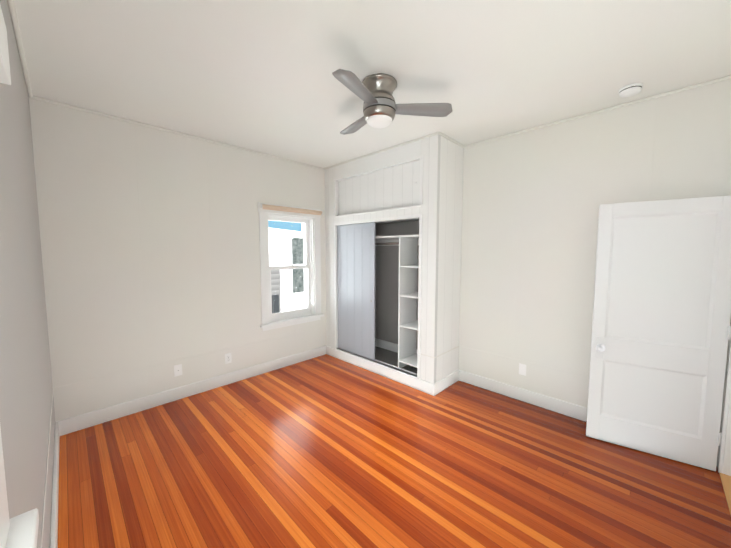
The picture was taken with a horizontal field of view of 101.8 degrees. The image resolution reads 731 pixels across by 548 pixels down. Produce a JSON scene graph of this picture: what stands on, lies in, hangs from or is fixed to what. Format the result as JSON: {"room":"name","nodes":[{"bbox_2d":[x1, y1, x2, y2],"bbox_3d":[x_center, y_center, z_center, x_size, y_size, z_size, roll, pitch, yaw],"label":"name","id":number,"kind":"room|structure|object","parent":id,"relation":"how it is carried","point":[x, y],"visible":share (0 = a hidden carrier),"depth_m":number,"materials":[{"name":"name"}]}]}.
{"room":"empty bedroom","nodes":[
{"label":"empty bedroom","id":0,"kind":"room"},
{"bbox_2d":[0,0,54,547],"bbox_3d":[-1.198,0.108,0.879,4.120,2.750,0.200,4,6,44],"label":"wall","id":1,"kind":"structure","parent":0,"point":[26,387],"depth_m":1.20,"materials":[{"name":"paint"}]},
{"bbox_2d":[0,5,10,84],"bbox_3d":[-0.365,-0.511,0.186,1.590,0.140,0.052,4,6,44],"label":"valance","id":2,"kind":"object","parent":1,"relation":"attached to","point":[5,76],"visible":1,"depth_m":0.70,"materials":[{"name":"paint"}]},
{"bbox_2d":[0,427,38,547],"bbox_3d":[-0.321,0.103,0.050,1.340,1.056,0.255,4,6,44],"label":"window","id":3,"kind":"structure","parent":1,"relation":"in","point":[20,531],"depth_m":0.58,"materials":[{"name":"paint"}]},
{"bbox_2d":[7,0,34,98],"bbox_3d":[-1.191,-1.263,0.924,3.920,0.022,0.022,4,6,44],"label":"trim","id":4,"kind":"structure","parent":1,"relation":"attached to","point":[12,9],"depth_m":1.70,"materials":[{"name":"paint"}]},
{"bbox_2d":[40,388,54,547],"bbox_3d":[-1.198,1.055,1.094,3.920,0.012,0.004,4,6,44],"label":"trim","id":5,"kind":"structure","parent":1,"relation":"attached to","point":[53,388],"depth_m":1.46,"materials":[{"name":"paint"}]},
{"bbox_2d":[50,421,61,547],"bbox_3d":[-1.191,1.403,1.126,3.920,0.130,0.022,4,6,44],"label":"baseboard","id":6,"kind":"structure","parent":1,"relation":"attached to","point":[58,424],"depth_m":1.79,"materials":[{"name":"paint"}]},
{"bbox_2d":[29,98,325,421],"bbox_3d":[-1.473,-0.103,3.669,0.200,2.750,3.800,4,6,44],"label":"wall","id":7,"kind":"structure","parent":0,"point":[88,184],"depth_m":2.88,"materials":[{"name":"paint"}]},
{"bbox_2d":[174,364,181,376],"bbox_3d":[-1.960,1.008,3.108,0.008,0.118,0.072,4,6,44],"label":"electrical outlet plate","id":8,"kind":"object","parent":7,"relation":"attached to","point":[177,370],"visible":1,"depth_m":3.10,"materials":[{"name":"white plastic"}]},
{"bbox_2d":[35,96,323,169],"bbox_3d":[-1.577,-1.443,3.304,0.022,0.022,2.820,4,6,44],"label":"trim","id":9,"kind":"structure","parent":7,"relation":"attached to","point":[37,98],"depth_m":2.85,"materials":[{"name":"paint"}]},
{"bbox_2d":[56,125,324,391],"bbox_3d":[-1.583,-0.133,3.409,0.004,2.590,2.820,4,6,44],"label":"trim","id":10,"kind":"structure","parent":7,"relation":"attached to","point":[280,337],"depth_m":2.94,"materials":[{"name":"paint"}]},
{"bbox_2d":[60,346,325,434],"bbox_3d":[-1.577,1.223,3.506,0.020,0.130,2.820,4,6,44],"label":"baseboard","id":11,"kind":"structure","parent":7,"relation":"attached to","point":[90,419],"depth_m":3.09,"materials":[{"name":"paint"}]},
{"bbox_2d":[225,353,231,363],"bbox_3d":[-1.601,0.985,3.470,0.010,0.118,0.072,4,6,44],"label":"electrical outlet","id":12,"kind":"object","parent":7,"relation":"attached to","point":[228,357],"visible":1,"depth_m":3.47,"materials":[{"name":"white plastic"}]},
{"bbox_2d":[258,202,323,330],"bbox_3d":[-1.040,-0.106,4.071,0.255,1.605,0.970,4,6,44],"label":"window","id":13,"kind":"structure","parent":7,"relation":"in","point":[312,268],"depth_m":4.08,"materials":[{"name":"paint"}]},
{"bbox_2d":[260,203,322,214],"bbox_3d":[-0.947,-0.850,3.933,0.050,0.070,0.931,4,6,44],"label":"roller blind","id":14,"kind":"object","parent":13,"relation":"attached to","point":[286,209],"visible":1,"depth_m":3.88,"materials":[{"name":"beige fabric"}]},
{"bbox_2d":[14,0,730,167],"bbox_3d":[0.493,-1.378,1.630,5.720,0.100,3.800,4,6,44],"label":"ceiling","id":15,"kind":"structure","parent":0,"point":[256,75],"depth_m":1.87,"materials":[{"name":"paint"}]},
{"bbox_2d":[332,69,452,134],"bbox_3d":[0.018,-1.224,2.150,0.915,0.306,0.921,4,6,44],"label":"ceiling fan","id":16,"kind":"object","parent":15,"relation":"hanging from","point":[374,93],"visible":1,"depth_m":2.06,"materials":[{"name":"silver metal"}]},
{"bbox_2d":[618,83,642,96],"bbox_3d":[1.952,-1.349,2.189,0.136,0.042,0.136,4,6,44],"label":"smoke detector","id":17,"kind":"object","parent":15,"relation":"attached to","point":[629,90],"visible":1,"depth_m":2.16,"materials":[{"name":"white plastic"}]},
{"bbox_2d":[325,134,440,383],"bbox_3d":[0.087,-0.111,3.777,1.870,2.750,0.045,4,6,44],"label":"wall","id":18,"kind":"structure","parent":0,"point":[428,148],"depth_m":3.23,"materials":[{"name":"white paint"}]},
{"bbox_2d":[333,154,422,377],"bbox_3d":[0.245,-0.038,3.976,1.825,2.575,0.558,4,6,44],"label":"closet","id":19,"kind":"object","parent":18,"relation":"attached to","point":[393,187],"depth_m":3.92,"materials":[{"name":"white wood"}]},
{"bbox_2d":[326,345,437,395],"bbox_3d":[0.080,1.198,3.842,1.868,0.130,0.022,4,6,44],"label":"baseboard","id":20,"kind":"structure","parent":18,"relation":"attached to","point":[427,387],"depth_m":3.65,"materials":[{"name":"paint"}]},
{"bbox_2d":[324,132,441,169],"bbox_3d":[0.089,-1.467,3.625,1.842,0.022,0.022,4,6,44],"label":"trim","id":21,"kind":"structure","parent":18,"relation":"attached to","point":[436,133],"depth_m":3.44,"materials":[{"name":"paint"}]},
{"bbox_2d":[57,354,730,547],"bbox_3d":[-0.006,1.427,2.335,4.320,0.100,3.800,4,6,44],"label":"floor","id":22,"kind":"structure","parent":0,"point":[325,451],"depth_m":2.05,"materials":[{"name":"brown wood"}]},
{"bbox_2d":[436,136,463,381],"bbox_3d":[0.930,-0.078,3.334,0.045,2.750,0.505,4,6,44],"label":"wall","id":23,"kind":"structure","parent":0,"point":[450,223],"depth_m":3.30,"materials":[{"name":"white paint"}]},
{"bbox_2d":[438,370,457,392],"bbox_3d":[0.933,1.232,3.391,0.018,0.130,0.480,4,6,44],"label":"baseboard","id":24,"kind":"structure","parent":23,"relation":"attached to","point":[444,383],"depth_m":3.38,"materials":[{"name":"paint"}]},
{"bbox_2d":[441,133,464,147],"bbox_3d":[0.935,-1.434,3.188,0.022,0.022,0.480,4,6,44],"label":"trim","id":25,"kind":"structure","parent":23,"relation":"attached to","point":[443,135],"depth_m":3.18,"materials":[{"name":"paint"}]},
{"bbox_2d":[458,79,730,420],"bbox_3d":[1.827,-0.048,2.946,5.520,2.750,0.200,4,6,44],"label":"wall","id":26,"kind":"structure","parent":0,"point":[575,173],"depth_m":2.80,"materials":[{"name":"paint"}]},
{"bbox_2d":[519,363,525,375],"bbox_3d":[1.632,0.989,3.083,0.072,0.118,0.010,4,6,44],"label":"electrical outlet","id":27,"kind":"object","parent":26,"relation":"attached to","point":[522,369],"visible":1,"depth_m":3.08,"materials":[{"name":"white plastic"}]},
{"bbox_2d":[458,369,586,421],"bbox_3d":[1.846,1.271,2.871,2.050,0.130,0.022,4,6,44],"label":"baseboard","id":28,"kind":"structure","parent":26,"relation":"attached to","point":[579,412],"depth_m":3.05,"materials":[{"name":"paint"}]},
{"bbox_2d":[459,99,657,384],"bbox_3d":[1.852,-0.085,2.775,2.050,2.590,0.004,4,6,44],"label":"trim","id":29,"kind":"structure","parent":26,"relation":"attached to","point":[513,359],"depth_m":3.00,"materials":[{"name":"paint"}]},
{"bbox_2d":[465,75,730,146],"bbox_3d":[1.835,-1.396,2.680,2.020,0.022,0.022,4,6,44],"label":"trim","id":30,"kind":"structure","parent":26,"relation":"attached to","point":[727,77],"depth_m":2.45,"materials":[{"name":"paint"}]},
{"bbox_2d":[719,473,730,513],"bbox_3d":[2.266,1.415,1.756,0.155,0.012,0.746,4,6,44],"label":"floor","id":31,"kind":"structure","parent":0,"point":[726,481],"depth_m":1.95,"materials":[{"name":"brown wood"}]},
{"bbox_3d":[1.433,0.113,0.813,0.120,2.750,3.400,4,6,44],"label":"wall","id":32,"kind":"structure","parent":0,"visible":0},
{"bbox_2d":[586,195,730,470],"bbox_3d":[2.142,0.420,2.201,0.734,1.912,0.249,4,6,44],"label":"door","id":33,"kind":"structure","parent":32,"relation":"in","point":[661,332],"depth_m":2.20,"materials":[{"name":"paint"}]},
{"bbox_2d":[717,316,730,475],"bbox_3d":[2.256,0.385,1.689,0.144,2.075,1.010,4,6,44],"label":"door frame","id":34,"kind":"structure","parent":32,"relation":"attached to","point":[724,459],"depth_m":2.05,"materials":[{"name":"paint"}]},
{"label":"outside","id":35,"kind":"structure","parent":0,"visible":0},
{"bbox_2d":[268,220,305,312],"bbox_3d":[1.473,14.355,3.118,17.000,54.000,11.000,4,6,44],"label":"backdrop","id":36,"kind":"structure","parent":35,"point":[283,244],"depth_m":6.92,"materials":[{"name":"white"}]}
]}

